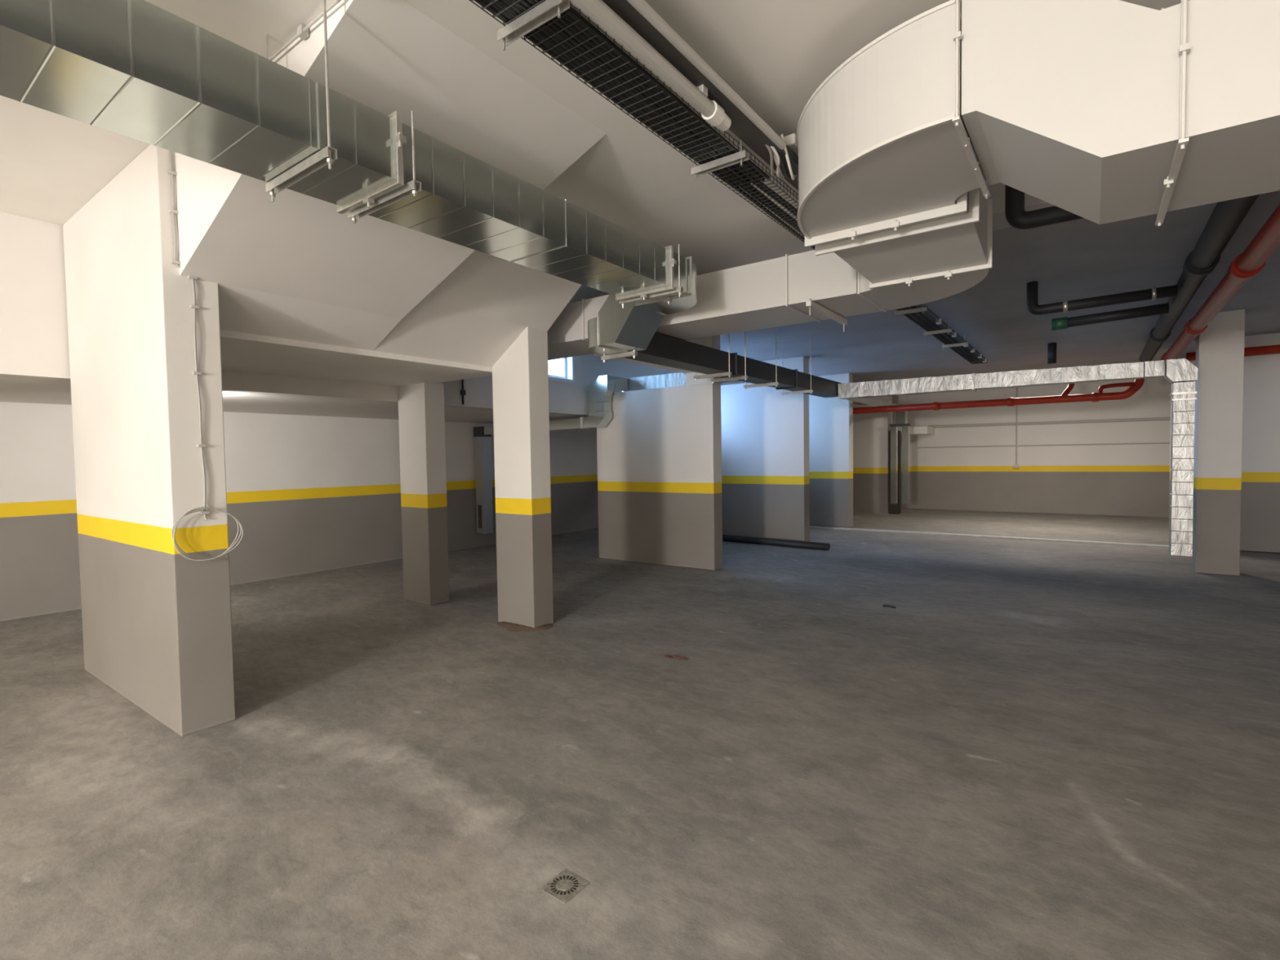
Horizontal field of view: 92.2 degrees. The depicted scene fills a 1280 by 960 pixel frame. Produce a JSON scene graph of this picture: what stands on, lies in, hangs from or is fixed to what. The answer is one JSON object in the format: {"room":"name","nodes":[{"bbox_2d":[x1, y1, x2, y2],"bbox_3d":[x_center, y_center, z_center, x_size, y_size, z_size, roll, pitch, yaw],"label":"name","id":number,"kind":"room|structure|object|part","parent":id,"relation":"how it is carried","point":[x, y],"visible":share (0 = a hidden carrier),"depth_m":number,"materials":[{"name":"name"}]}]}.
{"room":"parking garage","nodes":[
{"label":"parking garage","id":0,"kind":"room"},
{"bbox_2d":[0,377,596,428],"bbox_3d":[-5.570,-0.895,5.896,2.690,0.170,25.400,1,3,36],"label":"ceiling","id":1,"kind":"structure","parent":0,"point":[11,389],"depth_m":7.20,"materials":[{"name":"white paint"}]},
{"bbox_2d":[483,372,747,435],"bbox_3d":[-0.480,-1.210,9.851,5.250,0.815,0.790,1,3,36],"label":"duct","id":2,"kind":"object","parent":1,"relation":"hanging from","point":[600,393],"visible":0.62,"depth_m":9.55,"materials":[{"name":"white metal"}]},
{"bbox_2d":[0,401,598,621],"bbox_3d":[-6.556,0.318,6.676,0.200,2.280,25.400,1,3,36],"label":"wall","id":3,"kind":"structure","parent":0,"point":[307,494],"depth_m":8.67,"materials":[{"name":"paint"}]},
{"bbox_2d":[473,426,493,533],"bbox_3d":[-2.860,0.002,11.279,0.245,1.940,0.210,1,3,36],"label":"duct","id":4,"kind":"object","parent":3,"relation":"attached to","point":[482,443],"visible":0.98,"depth_m":11.20,"materials":[{"name":"grey"}]},
{"bbox_2d":[477,505,482,528],"bbox_3d":[-2.914,0.666,11.227,0.090,0.420,0.008,1,3,36],"label":"grille","id":5,"kind":"object","parent":4,"relation":"attached to","point":[479,507],"depth_m":11.22,"materials":[{"name":"grey metal"}]},
{"bbox_2d":[0,212,678,416],"bbox_3d":[-2.874,-0.440,7.107,0.240,3.650,30.100,1,3,36],"label":"wall","id":6,"kind":"structure","parent":0,"point":[34,334],"depth_m":4.72,"materials":[{"name":"paint"}]},
{"bbox_2d":[460,379,466,404],"bbox_3d":[-2.228,-1.249,7.749,0.030,0.600,0.060,1,3,36],"label":"conduit","id":7,"kind":"object","parent":6,"relation":"attached to","point":[463,392],"visible":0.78,"depth_m":7.75,"materials":[{"name":"grey"}]},
{"bbox_2d":[548,356,574,383],"bbox_3d":[-1.366,-1.711,9.067,0.176,0.500,1.000,1,3,36],"label":"window","id":8,"kind":"structure","parent":6,"relation":"in","point":[563,378],"depth_m":9.39,"materials":[{"name":"white"}]},
{"bbox_3d":[-1.413,-1.712,9.102,0.060,0.396,0.896,1,3,36],"label":"frame","id":9,"kind":"part","parent":8,"relation":"part of","materials":[{"name":"white"}]},
{"bbox_2d":[220,329,492,386],"bbox_3d":[-2.808,-1.513,5.555,1.680,0.995,2.642,1,3,36],"label":"ceiling","id":10,"kind":"structure","parent":0,"point":[242,352],"depth_m":5.38,"materials":[{"name":"white paint"}]},
{"bbox_2d":[174,0,606,351],"bbox_3d":[-1.606,-1.486,3.684,2.470,0.950,1.440,1,3,36],"label":"soffit","id":11,"kind":"structure","parent":0,"point":[292,266],"depth_m":3.44,"materials":[{"name":"white paint"}]},
{"bbox_2d":[373,249,581,367],"bbox_3d":[-1.221,-1.548,5.217,1.280,0.950,1.490,1,3,36],"label":"soffit","id":12,"kind":"structure","parent":0,"point":[476,313],"depth_m":5.23,"materials":[{"name":"white paint"}]},
{"bbox_2d":[0,0,1189,303],"bbox_3d":[-2.099,-1.869,-2.050,11.800,0.250,16.760,1,3,36],"label":"ceiling","id":13,"kind":"structure","parent":0,"point":[775,55],"depth_m":3.31,"materials":[{"name":"paint"}]},
{"bbox_2d":[265,0,337,201],"bbox_3d":[-1.410,-1.567,2.533,0.535,0.709,0.036,1,3,36],"label":"hanger","id":14,"kind":"object","parent":13,"relation":"hanging from","point":[325,157],"visible":0.94,"depth_m":2.47,"materials":[{"name":"metal"}]},
{"bbox_3d":[-1.607,-1.570,2.677,0.010,0.709,0.010,0,2,14],"label":"rod","id":15,"kind":"part","parent":14,"relation":"part of","materials":[{"name":"metal"}]},
{"bbox_3d":[-1.213,-1.565,2.388,0.010,0.709,0.010,-2,2,-31],"label":"rod","id":16,"kind":"part","parent":14,"relation":"part of","materials":[{"name":"metal"}]},
{"bbox_2d":[0,0,697,355],"bbox_3d":[-2.852,-1.218,1.147,1.200,0.563,10.368,1,3,36],"label":"duct","id":17,"kind":"object","parent":14,"relation":"hanging from","point":[137,69],"visible":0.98,"depth_m":2.42,"materials":[{"name":"metal"}]},
{"bbox_2d":[347,111,421,223],"bbox_3d":[-1.187,-1.424,2.835,0.540,0.364,0.036,1,3,36],"label":"hanger","id":18,"kind":"object","parent":17,"relation":"attached to","point":[413,187],"visible":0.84,"depth_m":2.78,"materials":[{"name":"metal"}]},
{"bbox_3d":[-0.988,-1.422,2.689,0.010,0.364,0.010,-2,2,-31],"label":"rod","id":19,"kind":"part","parent":18,"relation":"part of","materials":[{"name":"metal"}]},
{"bbox_2d":[618,244,683,308],"bbox_3d":[0.074,-1.502,4.575,0.560,0.374,0.036,1,3,36],"label":"hanger","id":20,"kind":"object","parent":17,"relation":"attached to","point":[678,290],"visible":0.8,"depth_m":4.50,"materials":[{"name":"metal"}]},
{"bbox_3d":[0.281,-1.500,4.423,0.010,0.374,0.010,-2,2,-31],"label":"rod","id":21,"kind":"part","parent":20,"relation":"part of","materials":[{"name":"metal"}]},
{"bbox_2d":[269,0,341,60],"bbox_3d":[-1.397,-1.849,2.597,1.256,0.148,0.030,1,3,36],"label":"conduit","id":22,"kind":"object","parent":13,"relation":"attached to","point":[303,33],"visible":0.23,"depth_m":2.61,"materials":[{"name":"grey plastic"}]},
{"bbox_2d":[497,0,569,50],"bbox_3d":[-0.389,-1.766,2.210,0.330,0.320,0.040,1,3,36],"label":"hanger","id":23,"kind":"object","parent":13,"relation":"hanging from","point":[548,10],"visible":0.89,"depth_m":2.21,"materials":[{"name":"metal"}]},
{"bbox_3d":[-0.510,-1.767,2.298,0.009,0.320,0.010,1,3,36],"label":"rod","id":24,"kind":"part","parent":23,"relation":"part of","materials":[{"name":"metal"}]},
{"bbox_3d":[-0.283,-1.765,2.132,0.009,0.320,0.010,1,3,36],"label":"rod","id":25,"kind":"part","parent":23,"relation":"part of","materials":[{"name":"metal"}]},
{"bbox_2d":[602,0,798,190],"bbox_3d":[-0.113,-1.754,2.232,0.126,0.055,4.800,1,3,36],"label":"cable trunking","id":26,"kind":"object","parent":23,"relation":"attached to","point":[741,126],"visible":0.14,"depth_m":2.75,"materials":[{"name":"grey metal"}]},
{"bbox_2d":[569,0,731,131],"bbox_3d":[-0.443,-1.654,1.783,0.084,0.102,2.880,1,3,36],"label":"pipe","id":27,"kind":"object","parent":26,"relation":"attached to","point":[597,11],"visible":1,"depth_m":2.44,"materials":[{"name":"grey plastic"}]},
{"bbox_2d":[626,0,786,149],"bbox_3d":[-0.350,-1.700,1.756,0.040,0.040,3.750,1,3,36],"label":"conduit pipe","id":28,"kind":"object","parent":26,"relation":"attached to","point":[642,6],"visible":1,"depth_m":2.58,"materials":[{"name":"grey plastic"}]},
{"bbox_2d":[764,144,777,176],"bbox_3d":[0.821,-1.807,3.577,0.075,0.130,1.025,0,2,30],"label":"loose cable","id":29,"kind":"object","parent":26,"relation":"on","point":[766,145],"visible":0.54,"depth_m":3.38,"materials":[{"name":"grey plastic"}]},
{"bbox_2d":[770,146,783,177],"bbox_3d":[0.853,-1.808,3.591,0.073,0.132,0.966,0,2,29],"label":"loose cable","id":30,"kind":"object","parent":26,"relation":"in","point":[773,148],"visible":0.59,"depth_m":3.36,"materials":[{"name":"white plastic"}]},
{"bbox_2d":[771,150,787,177],"bbox_3d":[0.874,-1.807,3.611,0.047,0.134,0.907,0,2,31],"label":"loose cable","id":31,"kind":"object","parent":26,"relation":"in","point":[773,153],"visible":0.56,"depth_m":3.42,"materials":[{"name":"grey plastic"}]},
{"bbox_2d":[773,130,791,178],"bbox_3d":[0.904,-1.803,3.626,0.048,0.143,0.849,0,2,30],"label":"loose cable","id":32,"kind":"object","parent":26,"relation":"in","point":[786,175],"visible":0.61,"depth_m":3.43,"materials":[{"name":"grey plastic"}]},
{"bbox_2d":[780,133,796,180],"bbox_3d":[0.934,-1.800,3.642,0.050,0.153,0.790,0,2,29],"label":"loose cable","id":33,"kind":"object","parent":26,"relation":"on","point":[793,176],"visible":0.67,"depth_m":3.42,"materials":[{"name":"white plastic"}]},
{"bbox_2d":[469,0,987,364],"bbox_3d":[2.229,-1.868,5.781,0.264,0.073,13.303,1,3,36],"label":"cable tray","id":34,"kind":"object","parent":23,"relation":"hanging from","point":[571,39],"visible":0.68,"depth_m":2.79,"materials":[{"name":"grey metal"}]},
{"bbox_2d":[690,139,748,180],"bbox_3d":[0.425,-1.819,3.322,0.330,0.320,0.040,1,3,36],"label":"hanger","id":35,"kind":"object","parent":13,"relation":"hanging from","point":[742,156],"visible":0.68,"depth_m":3.31,"materials":[{"name":"metal"}]},
{"bbox_3d":[0.304,-1.821,3.411,0.009,0.320,0.010,1,3,36],"label":"rod","id":36,"kind":"part","parent":35,"relation":"part of","materials":[{"name":"metal"}]},
{"bbox_3d":[0.532,-1.818,3.244,0.009,0.320,0.010,1,3,36],"label":"rod","id":37,"kind":"part","parent":35,"relation":"part of","materials":[{"name":"metal"}]},
{"bbox_2d":[805,297,847,332],"bbox_3d":[1.525,-1.662,5.005,0.040,0.790,0.860,1,3,36],"label":"hanger","id":38,"kind":"object","parent":13,"relation":"hanging from","point":[811,304],"visible":0.89,"depth_m":4.94,"materials":[{"name":"white metal"}]},
{"bbox_2d":[951,0,990,199],"bbox_3d":[1.435,-1.660,2.647,0.024,0.620,0.880,1,3,36],"label":"rods","id":39,"kind":"object","parent":13,"relation":"hanging from","point":[957,122],"visible":0.7,"depth_m":2.42,"materials":[{"name":"white"}]},
{"bbox_3d":[1.190,-1.644,2.312,0.009,0.620,0.009,-2,2,-31],"label":"rod","id":40,"kind":"part","parent":39,"relation":"part of","materials":[{"name":"white"}]},
{"bbox_2d":[1004,184,1083,229],"bbox_3d":[2.847,-1.825,3.757,1.075,0.395,0.110,1,3,36],"label":"drain pipe","id":41,"kind":"object","parent":13,"relation":"attached to","point":[1016,215],"visible":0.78,"depth_m":3.97,"materials":[{"name":"grey plastic"}]},
{"bbox_2d":[1155,0,1188,226],"bbox_3d":[1.958,-1.514,2.271,0.024,0.900,0.880,1,3,36],"label":"rods","id":42,"kind":"object","parent":13,"relation":"hanging from","point":[1182,144],"visible":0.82,"depth_m":1.97,"materials":[{"name":"white"}]},
{"bbox_2d":[547,0,1279,359],"bbox_3d":[1.788,-1.504,3.482,2.395,0.814,11.868,-2,3,-37],"label":"ventilation duct","id":43,"kind":"object","parent":42,"relation":"hanging from","point":[1073,106],"visible":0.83,"depth_m":2.41,"materials":[{"name":"white"}]},
{"bbox_2d":[783,133,798,151],"bbox_3d":[0.851,-1.901,3.479,0.084,0.059,0.084,1,3,36],"label":"junction box","id":44,"kind":"object","parent":43,"relation":"attached to","point":[790,140],"visible":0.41,"depth_m":3.44,"materials":[{"name":"white plastic"}]},
{"bbox_3d":[1.713,-1.498,1.937,0.009,0.900,0.009,-2,2,-31],"label":"rod","id":45,"kind":"part","parent":42,"relation":"part of","materials":[{"name":"white"}]},
{"bbox_2d":[0,507,1279,959],"bbox_3d":[0.801,1.521,4.447,14.730,0.212,30.400,1,3,36],"label":"floor","id":46,"kind":"structure","parent":0,"point":[1043,750],"depth_m":3.19,"materials":[{"name":"concrete"}]},
{"bbox_2d":[62,144,235,736],"bbox_3d":[-3.474,-0.228,4.288,2.076,3.450,0.286,1,3,36],"label":"pillar","id":47,"kind":"object","parent":46,"relation":"on","point":[157,620],"visible":0.8,"depth_m":3.80,"materials":[{"name":"paint"}]},
{"bbox_2d":[166,150,243,560],"bbox_3d":[-2.602,-0.727,3.653,0.076,2.415,0.356,1,3,40],"label":"cable","id":48,"kind":"object","parent":47,"relation":"attached to","point":[171,172],"visible":0.94,"depth_m":3.64,"materials":[{"name":"grey plastic"}]},
{"bbox_2d":[397,382,449,604],"bbox_3d":[-2.470,0.146,7.034,0.510,2.470,0.255,1,3,36],"label":"concrete pillar","id":49,"kind":"structure","parent":46,"relation":"on","point":[421,414],"depth_m":6.90,"materials":[{"name":"paint"}]},
{"bbox_2d":[492,326,553,627],"bbox_3d":[-1.149,-0.326,5.985,0.508,3.450,0.260,1,3,36],"label":"concrete pillar","id":50,"kind":"structure","parent":46,"relation":"on","point":[520,376],"depth_m":5.87,"materials":[{"name":"paint"}]},
{"bbox_2d":[497,621,553,631],"bbox_3d":[-1.116,1.389,5.964,0.426,0.020,0.600,-2,3,-35],"label":"heap","id":51,"kind":"object","parent":46,"relation":"on","point":[512,627],"visible":0.61,"depth_m":5.83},
{"bbox_2d":[539,870,589,903],"bbox_3d":[-0.281,1.518,2.307,0.130,0.005,0.130,1,3,36],"label":"floor drain","id":52,"kind":"object","parent":46,"relation":"on","point":[565,886],"visible":1,"depth_m":2.30,"materials":[{"name":"metal"}]},
{"bbox_2d":[722,534,830,550],"bbox_3d":[2.224,1.101,11.076,2.438,0.120,0.120,1,3,41],"label":"drain pipe","id":53,"kind":"object","parent":46,"relation":"on","point":[796,544],"visible":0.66,"depth_m":10.84,"materials":[{"name":"grey plastic"}]},
{"bbox_2d":[853,395,892,513],"bbox_3d":[5.820,-0.777,17.004,2.060,3.308,0.450,1,3,36],"label":"wall pier","id":54,"kind":"object","parent":46,"relation":"on","point":[870,430],"visible":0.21,"depth_m":16.48,"materials":[{"name":"paint"}]},
{"bbox_2d":[888,430,901,514],"bbox_3d":[6.753,-0.206,16.330,0.248,2.188,0.280,1,3,36],"label":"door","id":55,"kind":"structure","parent":54,"relation":"attached to","point":[895,508],"depth_m":16.25,"materials":[{"name":"grey metal"}]},
{"bbox_2d":[882,604,895,608],"bbox_3d":[2.600,1.316,6.425,0.050,0.021,0.140,-3,3,-45],"label":"floor drain","id":56,"kind":"object","parent":46,"relation":"on","point":[890,606],"visible":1,"depth_m":6.42,"materials":[{"name":"black metal"}]},
{"bbox_2d":[809,525,1168,547],"bbox_3d":[5.635,1.053,12.223,7.440,0.030,0.120,1,3,36],"label":"kerb","id":57,"kind":"object","parent":46,"relation":"on","point":[811,526],"visible":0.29,"depth_m":11.40,"materials":[{"name":"grey concrete"}]},
{"bbox_2d":[1191,309,1244,575],"bbox_3d":[7.430,-0.464,7.930,0.420,3.320,0.305,1,3,36],"label":"concrete pillar","id":58,"kind":"structure","parent":46,"relation":"on","point":[1220,348],"depth_m":7.81,"materials":[{"name":"paint"}]},
{"bbox_2d":[596,335,722,569],"bbox_3d":[0.239,-0.405,9.331,2.120,3.320,0.240,1,3,36],"label":"wall","id":59,"kind":"structure","parent":0,"point":[660,451],"depth_m":9.11,"materials":[{"name":"paint"}]},
{"bbox_2d":[720,356,809,542],"bbox_3d":[2.022,-0.515,11.605,2.310,3.320,0.260,1,3,36],"label":"wall","id":60,"kind":"structure","parent":0,"point":[766,468],"depth_m":11.24,"materials":[{"name":"paint"}]},
{"bbox_2d":[808,373,853,527],"bbox_3d":[3.638,-0.639,13.889,2.220,3.289,0.260,1,3,36],"label":"wall","id":61,"kind":"structure","parent":0,"point":[830,420],"depth_m":13.37,"materials":[{"name":"paint"}]},
{"bbox_2d":[720,190,1279,382],"bbox_3d":[6.875,-2.390,10.207,11.800,0.380,13.640,1,3,36],"label":"ceiling","id":62,"kind":"structure","parent":0,"point":[1083,258],"depth_m":7.58,"materials":[{"name":"concrete"}]},
{"bbox_2d":[594,337,704,373],"bbox_3d":[0.183,-1.754,7.946,0.320,0.520,2.025,1,3,36],"label":"ceiling beam","id":63,"kind":"structure","parent":62,"relation":"attached to","point":[700,340],"depth_m":8.20,"materials":[{"name":"white paint"}]},
{"bbox_2d":[693,333,732,380],"bbox_3d":[0.823,-1.575,7.037,0.480,0.831,0.036,1,3,36],"label":"hanger","id":64,"kind":"object","parent":62,"relation":"hanging from","point":[729,374],"visible":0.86,"depth_m":7.00,"materials":[{"name":"metal"}]},
{"bbox_3d":[0.998,-1.584,6.908,0.010,0.809,0.010,-2,2,-31],"label":"rod","id":65,"kind":"part","parent":64,"relation":"part of","materials":[{"name":"metal"}]},
{"bbox_2d":[624,333,841,397],"bbox_3d":[1.521,-1.367,7.884,0.316,0.256,5.657,1,3,36],"label":"duct","id":66,"kind":"object","parent":64,"relation":"hanging from","point":[662,349],"visible":0.89,"depth_m":6.86,"materials":[{"name":"black metal"}]},
{"bbox_2d":[600,350,637,362],"bbox_3d":[-0.193,-1.226,5.577,0.390,0.290,0.036,1,3,36],"label":"hanger","id":67,"kind":"object","parent":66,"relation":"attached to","point":[604,357],"visible":0.75,"depth_m":5.56,"materials":[{"name":"metal"}]},
{"bbox_2d":[830,396,910,504],"bbox_3d":[4.926,-0.507,13.175,0.476,2.500,6.818,0,2,33],"label":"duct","id":68,"kind":"object","parent":66,"relation":"attached to","point":[901,416],"visible":0.8,"depth_m":15.80,"materials":[{"name":"grey metal"}]},
{"bbox_2d":[853,377,1144,413],"bbox_3d":[6.116,-1.684,12.459,6.328,0.533,0.166,1,3,36],"label":"pipe","id":69,"kind":"object","parent":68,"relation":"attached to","point":[1135,386],"visible":0.92,"depth_m":11.58,"materials":[{"name":"red paint"}]},
{"bbox_2d":[838,358,1197,556],"bbox_3d":[4.999,-0.316,8.749,4.299,2.431,0.265,1,3,36],"label":"duct","id":70,"kind":"object","parent":66,"relation":"attached to","point":[1181,373],"visible":1,"depth_m":7.66,"materials":[{"name":"grey"}]},
{"bbox_2d":[711,331,747,383],"bbox_3d":[1.059,-1.591,7.359,0.480,0.831,0.036,1,3,36],"label":"hanger","id":71,"kind":"object","parent":62,"relation":"hanging from","point":[742,377],"visible":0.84,"depth_m":7.32,"materials":[{"name":"metal"}]},
{"bbox_3d":[1.234,-1.600,7.231,0.010,0.809,0.010,-2,2,-31],"label":"rod","id":72,"kind":"part","parent":71,"relation":"part of","materials":[{"name":"metal"}]},
{"bbox_2d":[743,326,778,389],"bbox_3d":[1.579,-1.625,8.069,0.480,0.831,0.036,1,3,36],"label":"hanger","id":73,"kind":"object","parent":62,"relation":"hanging from","point":[776,383],"visible":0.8,"depth_m":8.02,"materials":[{"name":"metal"}]},
{"bbox_3d":[1.754,-1.633,7.940,0.010,0.809,0.010,-2,2,-31],"label":"rod","id":74,"kind":"part","parent":73,"relation":"part of","materials":[{"name":"metal"}]},
{"bbox_2d":[781,335,813,395],"bbox_3d":[2.299,-1.671,9.052,0.480,0.831,0.036,1,3,36],"label":"hanger","id":75,"kind":"object","parent":62,"relation":"hanging from","point":[811,391],"visible":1,"depth_m":9.02,"materials":[{"name":"metal"}]},
{"bbox_3d":[2.124,-1.685,9.180,0.010,0.809,0.010,-2,2,-31],"label":"rod","id":76,"kind":"part","parent":75,"relation":"part of","materials":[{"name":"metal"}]},
{"bbox_3d":[2.474,-1.681,8.924,0.010,0.809,0.010,-2,2,-31],"label":"rod","id":77,"kind":"part","parent":75,"relation":"part of","materials":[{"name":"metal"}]},
{"bbox_2d":[893,303,926,317],"bbox_3d":[3.000,-1.922,6.840,0.330,0.190,0.040,1,3,36],"label":"hanger","id":78,"kind":"object","parent":62,"relation":"attached to","point":[923,308],"visible":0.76,"depth_m":6.83,"materials":[{"name":"metal"}]},
{"bbox_2d":[923,319,951,337],"bbox_3d":[3.880,-1.980,8.041,0.330,0.190,0.040,1,3,36],"label":"hanger","id":79,"kind":"object","parent":62,"relation":"attached to","point":[948,330],"visible":0.87,"depth_m":8.02,"materials":[{"name":"metal"}]},
{"bbox_2d":[942,333,967,349],"bbox_3d":[4.618,-2.028,9.049,0.330,0.190,0.040,1,3,36],"label":"hanger","id":80,"kind":"object","parent":62,"relation":"attached to","point":[964,344],"visible":0.84,"depth_m":9.03,"materials":[{"name":"metal"}]},
{"bbox_2d":[1047,342,1056,364],"bbox_3d":[6.581,-2.021,9.845,0.120,0.318,0.120,1,3,36],"label":"drain pipe","id":81,"kind":"object","parent":62,"relation":"hanging from","point":[1051,347],"visible":1,"depth_m":9.80,"materials":[{"name":"grey plastic"}]},
{"bbox_2d":[1026,281,1177,315],"bbox_3d":[4.432,-1.833,5.970,1.171,0.346,0.122,1,3,36],"label":"drain pipe","id":82,"kind":"object","parent":62,"relation":"attached to","point":[1032,297],"visible":1,"depth_m":5.97,"materials":[{"name":"grey plastic"}]},
{"bbox_2d":[1138,194,1259,363],"bbox_3d":[7.417,-1.814,5.283,4.502,0.229,8.586,1,3,36],"label":"drain pipe","id":83,"kind":"object","parent":62,"relation":"attached to","point":[1227,216],"visible":0.51,"depth_m":4.81,"materials":[{"name":"grey plastic"}]},
{"bbox_2d":[1051,302,1168,330],"bbox_3d":[4.891,-1.700,6.447,0.974,0.147,0.127,1,3,36],"label":"drain pipe","id":84,"kind":"object","parent":83,"relation":"attached to","point":[1060,323],"visible":1,"depth_m":6.40,"materials":[{"name":"grey plastic"}]},
{"bbox_2d":[1160,204,1279,361],"bbox_3d":[7.622,-1.684,5.362,4.262,0.183,10.025,1,3,36],"label":"pipe","id":85,"kind":"object","parent":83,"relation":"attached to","point":[1246,265],"visible":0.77,"depth_m":4.73,"materials":[{"name":"red metal"}]},
{"bbox_2d":[892,376,1171,517],"bbox_3d":[10.731,-0.804,15.671,11.600,3.308,0.200,1,3,36],"label":"wall","id":86,"kind":"structure","parent":0,"point":[1119,479],"depth_m":15.78,"materials":[{"name":"paint"}]},
{"bbox_2d":[897,426,934,435],"bbox_3d":[7.678,-1.365,17.135,0.768,0.200,1.000,1,3,36],"label":"beam","id":87,"kind":"structure","parent":86,"relation":"attached to","point":[919,430],"depth_m":16.70,"materials":[{"name":"white paint"}]},
{"bbox_2d":[1013,386,1019,467],"bbox_3d":[9.845,-1.381,16.111,0.120,2.120,0.088,1,3,36],"label":"conduit","id":88,"kind":"object","parent":86,"relation":"attached to","point":[1015,465],"visible":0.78,"depth_m":16.11,"materials":[{"name":"grey plastic"}]},
{"bbox_2d":[917,442,1170,448],"bbox_3d":[10.297,-0.892,15.838,5.900,0.042,0.032,1,3,36],"label":"conduit","id":89,"kind":"object","parent":86,"relation":"attached to","point":[1134,442],"visible":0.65,"depth_m":15.68,"materials":[{"name":"grey plastic"}]},
{"bbox_2d":[924,417,1170,427],"bbox_3d":[10.278,-1.461,15.803,5.900,0.100,0.070,1,3,36],"label":"conduit","id":90,"kind":"object","parent":86,"relation":"attached to","point":[1157,418],"visible":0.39,"depth_m":15.59,"materials":[{"name":"grey plastic"}]},
{"bbox_2d":[1168,333,1279,553],"bbox_3d":[10.406,-0.546,8.913,4.140,3.320,0.300,1,3,36],"label":"wall","id":91,"kind":"structure","parent":0,"point":[1260,463],"depth_m":9.41,"materials":[{"name":"paint"}]},
{"bbox_2d":[1186,344,1279,360],"bbox_3d":[10.177,-1.933,8.630,3.800,0.130,0.130,1,3,36],"label":"pipe","id":92,"kind":"object","parent":91,"relation":"attached to","point":[1268,349],"visible":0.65,"depth_m":9.24,"materials":[{"name":"red paint"}]}
]}

